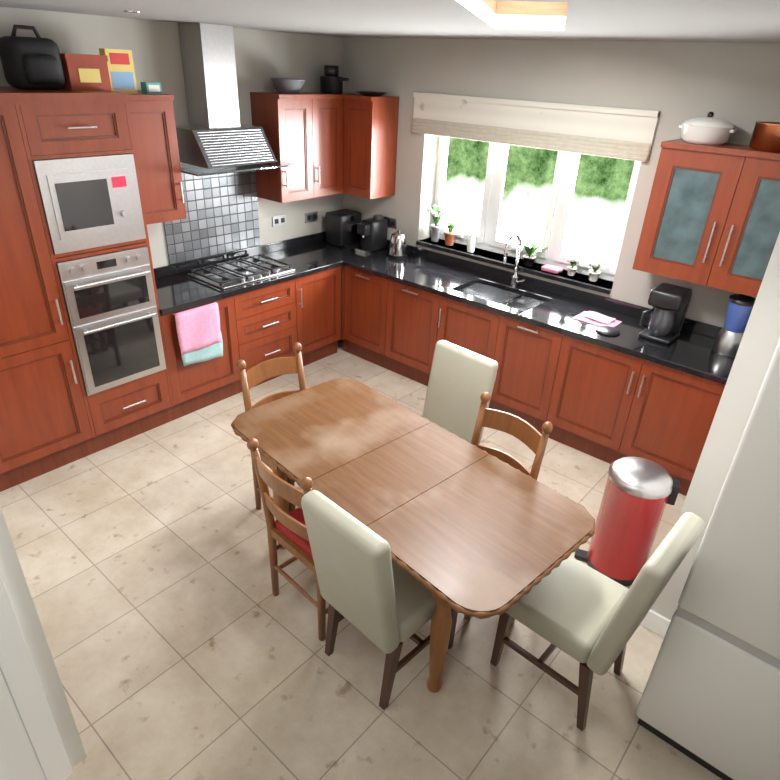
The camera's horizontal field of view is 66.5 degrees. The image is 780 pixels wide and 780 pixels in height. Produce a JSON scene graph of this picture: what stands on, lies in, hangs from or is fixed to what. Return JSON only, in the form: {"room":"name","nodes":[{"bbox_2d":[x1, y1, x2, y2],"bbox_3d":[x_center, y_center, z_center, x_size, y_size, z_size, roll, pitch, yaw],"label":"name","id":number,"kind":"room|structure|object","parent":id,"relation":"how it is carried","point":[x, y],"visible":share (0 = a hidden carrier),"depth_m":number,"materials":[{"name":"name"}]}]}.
{"room":"kitchen","nodes":[
{"label":"kitchen","id":0,"kind":"room"},
{"bbox_2d":[0,507,86,779],"bbox_3d":[-1.488,0.490,1.272,5.050,2.600,1.180,24,35,34],"label":"wall","id":1,"kind":"structure","parent":0,"point":[11,573],"depth_m":1.97,"materials":[{"name":"white paint"}]},
{"bbox_2d":[0,576,73,779],"bbox_3d":[-1.426,0.692,1.461,0.069,2.070,0.860,24,35,34],"label":"door","id":2,"kind":"structure","parent":1,"relation":"in","point":[18,760],"depth_m":2.00,"materials":[{"name":"white paint"}]},
{"bbox_2d":[0,7,342,267],"bbox_3d":[-2.100,-1.133,4.200,0.250,2.600,5.450,24,35,34],"label":"wall","id":3,"kind":"structure","parent":0,"point":[260,55],"depth_m":4.46,"materials":[{"name":"beige paint"}]},
{"bbox_2d":[128,92,186,224],"bbox_3d":[-1.681,-1.537,3.965,0.364,0.790,0.450,24,35,34],"label":"upper cabinet","id":4,"kind":"object","parent":3,"relation":"attached to","point":[152,117],"visible":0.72,"depth_m":3.92,"materials":[{"name":"brown wood"}]},
{"bbox_2d":[140,82,161,93],"bbox_3d":[-1.534,-1.940,3.821,0.072,0.065,0.100,24,35,34],"label":"box","id":5,"kind":"object","parent":4,"relation":"on","point":[146,87],"visible":1,"depth_m":3.80,"materials":[{"name":"teal cardboard"}]},
{"bbox_2d":[164,170,259,264],"bbox_3d":[-1.404,-1.427,4.726,0.009,0.708,0.870,24,35,34],"label":"tile backsplash","id":6,"kind":"structure","parent":3,"relation":"attached to","point":[222,209],"depth_m":4.75,"materials":[{"name":"tile"}]},
{"bbox_2d":[176,23,295,175],"bbox_3d":[-1.178,-2.054,4.196,0.517,0.898,0.860,24,35,34],"label":"hood","id":7,"kind":"object","parent":3,"relation":"attached to","point":[214,141],"visible":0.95,"depth_m":4.16,"materials":[{"name":"metal"}]},
{"bbox_2d":[272,215,285,226],"bbox_3d":[-0.977,-1.497,5.261,0.010,0.086,0.150,24,35,34],"label":"wall socket","id":8,"kind":"object","parent":3,"relation":"attached to","point":[280,220],"visible":1,"depth_m":5.25,"materials":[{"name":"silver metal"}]},
{"bbox_2d":[305,211,317,222],"bbox_3d":[-0.730,-1.608,5.528,0.010,0.086,0.150,24,35,34],"label":"wall socket","id":9,"kind":"object","parent":3,"relation":"attached to","point":[311,216],"visible":1,"depth_m":5.52,"materials":[{"name":"silver metal"}]},
{"bbox_2d":[250,92,398,202],"bbox_3d":[-0.521,-2.031,4.973,0.656,0.790,1.026,24,35,34],"label":"upper cabinet","id":10,"kind":"object","parent":3,"relation":"attached to","point":[346,142],"visible":1,"depth_m":4.90,"materials":[{"name":"brown wood"}]},
{"bbox_2d":[270,78,305,93],"bbox_3d":[-0.795,-2.375,4.648,0.280,0.100,0.280,24,35,34],"label":"mixing bowl","id":11,"kind":"object","parent":10,"relation":"on","point":[283,85],"visible":1,"depth_m":4.57,"materials":[{"name":"grey plastic"}]},
{"bbox_2d":[320,65,348,93],"bbox_3d":[-0.439,-2.559,4.907,0.320,0.205,0.196,24,35,34],"label":"cooking pot","id":12,"kind":"object","parent":10,"relation":"on","point":[330,83],"visible":1,"depth_m":4.88,"materials":[{"name":"black metal"}]},
{"bbox_2d":[356,91,386,95],"bbox_3d":[-0.151,-2.450,4.920,0.260,0.026,0.260,24,35,34],"label":"serving dish","id":13,"kind":"object","parent":10,"relation":"on","point":[367,93],"visible":0.99,"depth_m":4.86,"materials":[{"name":"black ceramic"}]},
{"bbox_2d":[0,339,722,779],"bbox_3d":[-0.170,0.944,3.379,5.500,0.100,5.450,24,35,34],"label":"floor","id":14,"kind":"structure","parent":0,"point":[144,559],"depth_m":2.74,"materials":[{"name":"tile"}]},
{"bbox_2d":[0,91,93,491],"bbox_3d":[-2.342,-0.513,3.452,0.634,2.204,0.600,24,35,34],"label":"tall cabinet","id":15,"kind":"object","parent":14,"relation":"on","point":[45,426],"visible":1,"depth_m":3.47,"materials":[{"name":"brown wood"}]},
{"bbox_2d":[0,86,173,452],"bbox_3d":[-1.950,-0.716,3.859,0.634,2.204,0.600,24,35,34],"label":"tall cabinet","id":16,"kind":"object","parent":14,"relation":"on","point":[60,123],"visible":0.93,"depth_m":3.41,"materials":[{"name":"brown wood"}]},
{"bbox_2d":[0,25,64,89],"bbox_3d":[-1.946,-1.807,3.237,0.260,0.304,0.260,24,35,34],"label":"bag","id":17,"kind":"object","parent":16,"relation":"on","point":[28,63],"visible":1,"depth_m":3.17,"materials":[{"name":"black fabric"}]},
{"bbox_2d":[60,53,110,89],"bbox_3d":[-1.794,-1.847,3.454,0.210,0.180,0.240,24,35,34],"label":"storage box","id":18,"kind":"object","parent":16,"relation":"on","point":[81,71],"visible":0.86,"depth_m":3.38,"materials":[{"name":"brown cardboard"}]},
{"bbox_2d":[32,153,145,254],"bbox_3d":[-1.906,-1.170,3.590,0.580,0.499,0.554,24,35,34],"label":"microwave oven","id":19,"kind":"object","parent":16,"relation":"in","point":[88,202],"visible":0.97,"depth_m":3.42,"materials":[{"name":"silver metal"}]},
{"bbox_2d":[56,246,165,395],"bbox_3d":[-1.929,-0.522,3.935,0.621,0.869,0.554,24,35,34],"label":"double oven","id":20,"kind":"object","parent":16,"relation":"in","point":[110,301],"visible":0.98,"depth_m":3.75,"materials":[{"name":"silver metal"}]},
{"bbox_2d":[99,48,137,93],"bbox_3d":[-1.669,-1.960,3.661,0.072,0.240,0.170,24,35,34],"label":"cereal box","id":21,"kind":"object","parent":16,"relation":"on","point":[120,64],"visible":0.9,"depth_m":3.64,"materials":[{"name":"yellow cardboard"}]},
{"bbox_2d":[160,296,239,419],"bbox_3d":[-1.587,-0.324,4.589,0.634,0.850,0.600,24,35,34],"label":"base cabinet","id":22,"kind":"object","parent":14,"relation":"on","point":[196,386],"visible":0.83,"depth_m":4.48,"materials":[{"name":"brown wood"}]},
{"bbox_2d":[173,302,222,365],"bbox_3d":[-1.368,-0.388,4.280,0.044,0.426,0.362,24,35,34],"label":"hand towel","id":23,"kind":"object","parent":22,"relation":"hanging from","point":[199,334],"visible":1,"depth_m":4.26,"materials":[{"name":"pink fabric"}]},
{"bbox_2d":[153,231,734,384],"bbox_3d":[0.229,-0.503,4.042,3.874,0.120,2.345,24,35,34],"label":"countertop","id":24,"kind":"structure","parent":22,"relation":"on","point":[691,352],"depth_m":4.50,"materials":[{"name":"black stone"}]},
{"bbox_2d":[188,254,294,288],"bbox_3d":[-1.178,-0.957,4.750,0.471,0.042,0.700,24,35,34],"label":"gas hob","id":25,"kind":"object","parent":24,"relation":"in","point":[243,271],"visible":1,"depth_m":4.70,"materials":[{"name":"metal"}]},
{"bbox_2d":[325,209,361,248],"bbox_3d":[-0.404,-1.516,5.585,0.310,0.290,0.280,24,35,34],"label":"coffee machine","id":26,"kind":"object","parent":24,"relation":"on","point":[341,225],"visible":0.97,"depth_m":5.51,"materials":[{"name":"black plastic"}]},
{"bbox_2d":[355,214,387,253],"bbox_3d":[-0.172,-1.432,5.440,0.160,0.300,0.290,24,35,34],"label":"coffee machine","id":27,"kind":"object","parent":24,"relation":"on","point":[373,231],"visible":1,"depth_m":5.40,"materials":[{"name":"black plastic"}]},
{"bbox_2d":[388,230,406,259],"bbox_3d":[0.059,-1.291,5.265,0.170,0.239,0.220,24,35,34],"label":"electric kettle","id":28,"kind":"object","parent":24,"relation":"on","point":[398,244],"visible":1,"depth_m":5.23,"materials":[{"name":"silver metal"}]},
{"bbox_2d":[458,283,543,311],"bbox_3d":[0.843,-0.628,4.636,0.680,0.170,0.420,24,35,34],"label":"sink","id":29,"kind":"object","parent":24,"relation":"in","point":[506,298],"visible":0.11,"depth_m":4.80,"materials":[{"name":"silver metal"}]},
{"bbox_2d":[503,233,524,286],"bbox_3d":[0.963,-0.986,4.581,0.116,0.433,0.242,24,35,34],"label":"kitchen faucet","id":30,"kind":"object","parent":24,"relation":"on","point":[514,279],"visible":1,"depth_m":4.61,"materials":[{"name":"silver metal"}]},
{"bbox_2d":[573,311,621,326],"bbox_3d":[1.451,-0.500,4.159,0.280,0.024,0.200,24,35,34],"label":"cloth","id":31,"kind":"object","parent":24,"relation":"on","point":[591,317],"visible":1,"depth_m":4.14,"materials":[{"name":"pink fabric"}]},
{"bbox_2d":[596,326,619,335],"bbox_3d":[1.459,-0.397,3.982,0.160,0.012,0.160,24,35,34],"label":"trivet","id":32,"kind":"object","parent":24,"relation":"on","point":[605,330],"visible":1,"depth_m":3.96,"materials":[{"name":"silver plastic"}]},
{"bbox_2d":[639,283,691,344],"bbox_3d":[1.786,-0.500,3.868,0.208,0.330,0.238,24,35,34],"label":"drip coffee maker","id":33,"kind":"object","parent":24,"relation":"on","point":[670,302],"visible":1,"depth_m":3.81,"materials":[{"name":"black plastic"}]},
{"bbox_2d":[712,294,755,356],"bbox_3d":[2.159,-0.404,3.673,0.219,0.378,0.180,24,35,34],"label":"blender","id":34,"kind":"object","parent":24,"relation":"on","point":[727,341],"visible":0.7,"depth_m":3.65,"materials":[{"name":"metal"}]},
{"bbox_2d":[234,279,296,392],"bbox_3d":[-1.196,-0.527,4.996,0.634,0.850,0.600,24,35,34],"label":"base cabinet","id":35,"kind":"object","parent":14,"relation":"on","point":[266,320],"visible":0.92,"depth_m":4.79,"materials":[{"name":"brown wood"}]},
{"bbox_2d":[236,342,305,511],"bbox_3d":[-0.549,0.288,3.423,0.422,0.978,0.483,-22,37,-38],"label":"dining chair","id":36,"kind":"object","parent":14,"relation":"on","point":[264,370],"visible":0.4,"depth_m":3.41,"materials":[{"name":"brown wood"}]},
{"bbox_2d":[247,438,328,640],"bbox_3d":[-0.335,0.639,2.797,0.422,0.978,0.483,27,37,37],"label":"dining chair","id":37,"kind":"object","parent":14,"relation":"on","point":[290,530],"visible":0.41,"depth_m":2.69,"materials":[{"name":"brown wood"}]},
{"bbox_2d":[295,266,340,365],"bbox_3d":[-0.827,-0.718,5.379,0.634,0.850,0.530,24,35,34],"label":"base cabinet","id":38,"kind":"object","parent":14,"relation":"on","point":[318,295],"visible":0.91,"depth_m":5.21,"materials":[{"name":"brown wood"}]},
{"bbox_2d":[341,266,347,351],"bbox_3d":[-0.460,-0.916,5.775,0.612,0.850,0.612,24,35,34],"label":"filler panel","id":39,"kind":"object","parent":14,"relation":"on","point":[345,342],"visible":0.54,"depth_m":5.38,"materials":[{"name":"brown wood"}]},
{"bbox_2d":[344,266,387,368],"bbox_3d":[-0.043,-0.722,5.455,0.500,0.850,0.634,24,35,34],"label":"base cabinet","id":40,"kind":"object","parent":14,"relation":"on","point":[365,293],"visible":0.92,"depth_m":5.26,"materials":[{"name":"brown wood"}]},
{"bbox_2d":[301,490,457,709],"bbox_3d":[-0.016,0.806,2.527,0.430,0.970,0.571,27,37,37],"label":"dining chair","id":41,"kind":"object","parent":14,"relation":"on","point":[360,582],"visible":0.77,"depth_m":2.28,"materials":[{"name":"beige leather"}]},
{"bbox_2d":[385,280,439,385],"bbox_3d":[0.350,-0.545,5.165,0.540,0.850,0.634,24,35,34],"label":"base cabinet","id":42,"kind":"object","parent":14,"relation":"on","point":[412,315],"visible":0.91,"depth_m":4.96,"materials":[{"name":"brown wood"}]},
{"bbox_2d":[231,378,594,692],"bbox_3d":[0.010,0.681,2.979,0.854,0.760,1.744,-22,37,-38],"label":"dining table","id":43,"kind":"object","parent":14,"relation":"on","point":[479,532],"visible":0.85,"depth_m":2.61,"materials":[{"name":"brown wood"}]},
{"bbox_2d":[422,340,497,444],"bbox_3d":[0.254,0.270,3.535,0.430,0.970,0.571,27,37,37],"label":"dining chair","id":44,"kind":"object","parent":14,"relation":"on","point":[458,378],"visible":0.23,"depth_m":3.51,"materials":[{"name":"beige leather"}]},
{"bbox_2d":[436,296,499,408],"bbox_3d":[0.759,-0.361,4.863,0.540,0.849,0.634,24,35,34],"label":"base cabinet","id":45,"kind":"object","parent":14,"relation":"on","point":[469,327],"visible":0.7,"depth_m":4.56,"materials":[{"name":"brown wood"}]},
{"bbox_2d":[464,392,552,619],"bbox_3d":[0.441,0.572,2.988,0.483,0.978,0.422,-22,37,-38],"label":"dining chair","id":46,"kind":"object","parent":14,"relation":"on","point":[509,423],"visible":0.34,"depth_m":2.96,"materials":[{"name":"brown wood"}]},
{"bbox_2d":[490,315,563,433],"bbox_3d":[1.152,-0.184,4.573,0.500,0.849,0.634,24,35,34],"label":"base cabinet","id":47,"kind":"object","parent":14,"relation":"on","point":[526,356],"visible":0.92,"depth_m":4.35,"materials":[{"name":"brown wood"}]},
{"bbox_2d":[546,335,643,463],"bbox_3d":[1.549,-0.006,4.279,0.550,0.850,0.634,24,35,34],"label":"base cabinet","id":48,"kind":"object","parent":14,"relation":"on","point":[594,387],"visible":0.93,"depth_m":4.07,"materials":[{"name":"brown wood"}]},
{"bbox_2d":[490,512,704,731],"bbox_3d":[0.820,0.871,2.482,0.571,0.970,0.430,26,36,36],"label":"dining chair","id":49,"kind":"object","parent":14,"relation":"on","point":[584,613],"visible":0.86,"depth_m":2.40,"materials":[{"name":"beige leather"}]},
{"bbox_2d":[574,457,679,585],"bbox_3d":[1.253,0.687,3.168,0.326,0.672,0.332,-11,31,-23],"label":"pedal bin","id":50,"kind":"object","parent":14,"relation":"on","point":[637,492],"visible":0.86,"depth_m":3.03,"materials":[{"name":"red metal"}]},
{"bbox_2d":[619,360,724,495],"bbox_3d":[1.994,0.194,3.951,0.626,0.850,0.634,24,35,34],"label":"base cabinet","id":51,"kind":"object","parent":14,"relation":"on","point":[672,413],"visible":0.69,"depth_m":3.77,"materials":[{"name":"brown wood"}]},
{"bbox_2d":[636,339,779,779],"bbox_3d":[1.461,0.633,2.105,0.600,1.800,0.540,24,35,34],"label":"refrigerator","id":52,"kind":"object","parent":14,"relation":"on","point":[711,692],"visible":1,"depth_m":2.08,"materials":[{"name":"white metal"}]},
{"bbox_2d":[0,0,779,42],"bbox_3d":[-0.059,-1.394,2.106,5.500,0.030,5.450,24,35,34],"label":"ceiling","id":53,"kind":"structure","parent":0,"point":[732,21],"depth_m":2.75,"materials":[{"name":"grey paint"}]},
{"bbox_2d":[124,11,141,12],"bbox_3d":[-1.373,-2.015,3.171,0.090,0.005,0.090,24,35,34],"label":"recessed light","id":54,"kind":"object","parent":53,"relation":"in","point":[124,11],"visible":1,"depth_m":3.15,"materials":[{"name":"silver metal"}]},
{"bbox_2d":[470,0,567,23],"bbox_3d":[0.564,-1.722,2.428,0.420,0.289,1.460,9,29,11],"label":"skylight window","id":55,"kind":"structure","parent":53,"relation":"attached to","point":[498,11],"depth_m":3.07,"materials":[{"name":"white glass"}]},
{"bbox_2d":[343,38,779,326],"bbox_3d":[1.635,-1.055,4.384,5.250,2.600,0.320,24,35,34],"label":"wall","id":56,"kind":"structure","parent":0,"point":[739,83],"depth_m":4.09,"materials":[{"name":"beige paint"}]},
{"bbox_2d":[384,216,396,228],"bbox_3d":[0.002,-1.539,5.466,0.150,0.086,0.010,24,35,34],"label":"wall socket","id":57,"kind":"object","parent":56,"relation":"attached to","point":[392,222],"visible":0.81,"depth_m":5.45,"materials":[{"name":"silver metal"}]},
{"bbox_2d":[416,136,640,293],"bbox_3d":[1.033,-1.520,4.672,1.800,1.070,0.300,24,35,34],"label":"window","id":58,"kind":"structure","parent":56,"relation":"in","point":[567,163],"depth_m":4.74,"materials":[{"name":"white plastic"}]},
{"bbox_2d":[427,204,444,241],"bbox_3d":[0.405,-1.473,5.271,0.168,0.301,0.168,24,35,34],"label":"flower vase","id":59,"kind":"object","parent":58,"relation":"on","point":[436,213],"visible":1,"depth_m":5.26,"materials":[{"name":"grey ceramic"}]},
{"bbox_2d":[444,221,455,245],"bbox_3d":[0.525,-1.370,5.206,0.108,0.192,0.106,24,35,34],"label":"potted plant","id":60,"kind":"object","parent":58,"relation":"on","point":[449,235],"visible":1,"depth_m":5.19,"materials":[{"name":"green plant"}]},
{"bbox_2d":[467,228,475,252],"bbox_3d":[0.690,-1.268,5.024,0.062,0.200,0.064,24,35,34],"label":"soap bottle","id":61,"kind":"object","parent":58,"relation":"on","point":[471,239],"visible":1,"depth_m":5.01,"materials":[{"name":"white plastic"}]},
{"bbox_2d":[522,240,547,265],"bbox_3d":[1.141,-1.088,4.757,0.246,0.178,0.233,4,29,2],"label":"potted plant","id":62,"kind":"object","parent":58,"relation":"on","point":[529,259],"visible":0.94,"depth_m":4.74,"materials":[{"name":"green plant"}]},
{"bbox_2d":[411,92,659,161],"bbox_3d":[0.935,-1.945,4.335,1.960,0.300,0.046,24,35,34],"label":"blind","id":63,"kind":"object","parent":58,"relation":"attached to","point":[613,132],"visible":1,"depth_m":4.22,"materials":[{"name":"fabric"}]},
{"bbox_2d":[541,264,561,273],"bbox_3d":[1.267,-0.947,4.659,0.140,0.035,0.100,24,35,34],"label":"sponge holder","id":64,"kind":"object","parent":58,"relation":"on","point":[548,268],"visible":1,"depth_m":4.63,"materials":[{"name":"pink plastic"}]},
{"bbox_2d":[567,255,580,275],"bbox_3d":[1.410,-0.953,4.564,0.107,0.149,0.099,24,35,34],"label":"potted plant","id":65,"kind":"object","parent":58,"relation":"on","point":[572,260],"visible":1,"depth_m":4.55,"materials":[{"name":"green plant"}]},
{"bbox_2d":[588,257,606,281],"bbox_3d":[1.541,-0.905,4.468,0.118,0.167,0.128,-1,29,-7],"label":"potted plant","id":66,"kind":"object","parent":58,"relation":"on","point":[593,274],"visible":1,"depth_m":4.46,"materials":[{"name":"green plant"}]},
{"bbox_2d":[632,139,779,296],"bbox_3d":[2.025,-1.015,3.518,0.914,0.770,0.364,24,35,34],"label":"upper cabinet","id":67,"kind":"object","parent":56,"relation":"attached to","point":[712,218],"visible":0.97,"depth_m":3.46,"materials":[{"name":"brown wood"}]},
{"bbox_2d":[679,112,736,144],"bbox_3d":[1.845,-1.527,3.459,0.300,0.168,0.284,24,35,34],"label":"casserole dish","id":68,"kind":"object","parent":67,"relation":"on","point":[709,130],"visible":1,"depth_m":3.38,"materials":[{"name":"white ceramic"}]},
{"bbox_2d":[749,121,779,151],"bbox_3d":[2.175,-1.367,3.222,0.392,0.140,0.240,24,35,34],"label":"copper pot","id":69,"kind":"object","parent":67,"relation":"on","point":[766,135],"visible":1,"depth_m":3.21,"materials":[{"name":"brown metal"}]},
{"bbox_2d":[651,232,779,619],"bbox_3d":[1.334,0.521,1.462,1.370,2.600,5.099,24,35,34],"label":"wall","id":70,"kind":"structure","parent":0,"point":[761,336],"depth_m":2.36,"materials":[{"name":"white paint"}]},
{"bbox_2d":[641,609,670,636],"bbox_3d":[1.688,0.955,3.303,0.175,0.110,1.155,24,35,34],"label":"baseboard","id":71,"kind":"structure","parent":70,"relation":"attached to","point":[657,623],"depth_m":2.91,"materials":[{"name":"white paint"}]},
{"label":"outside","id":72,"kind":"structure","parent":0,"visible":0},
{"bbox_2d":[442,137,634,266],"bbox_3d":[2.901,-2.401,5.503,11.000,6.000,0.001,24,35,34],"label":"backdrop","id":73,"kind":"structure","parent":72,"point":[601,187],"depth_m":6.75,"materials":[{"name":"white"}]}
]}

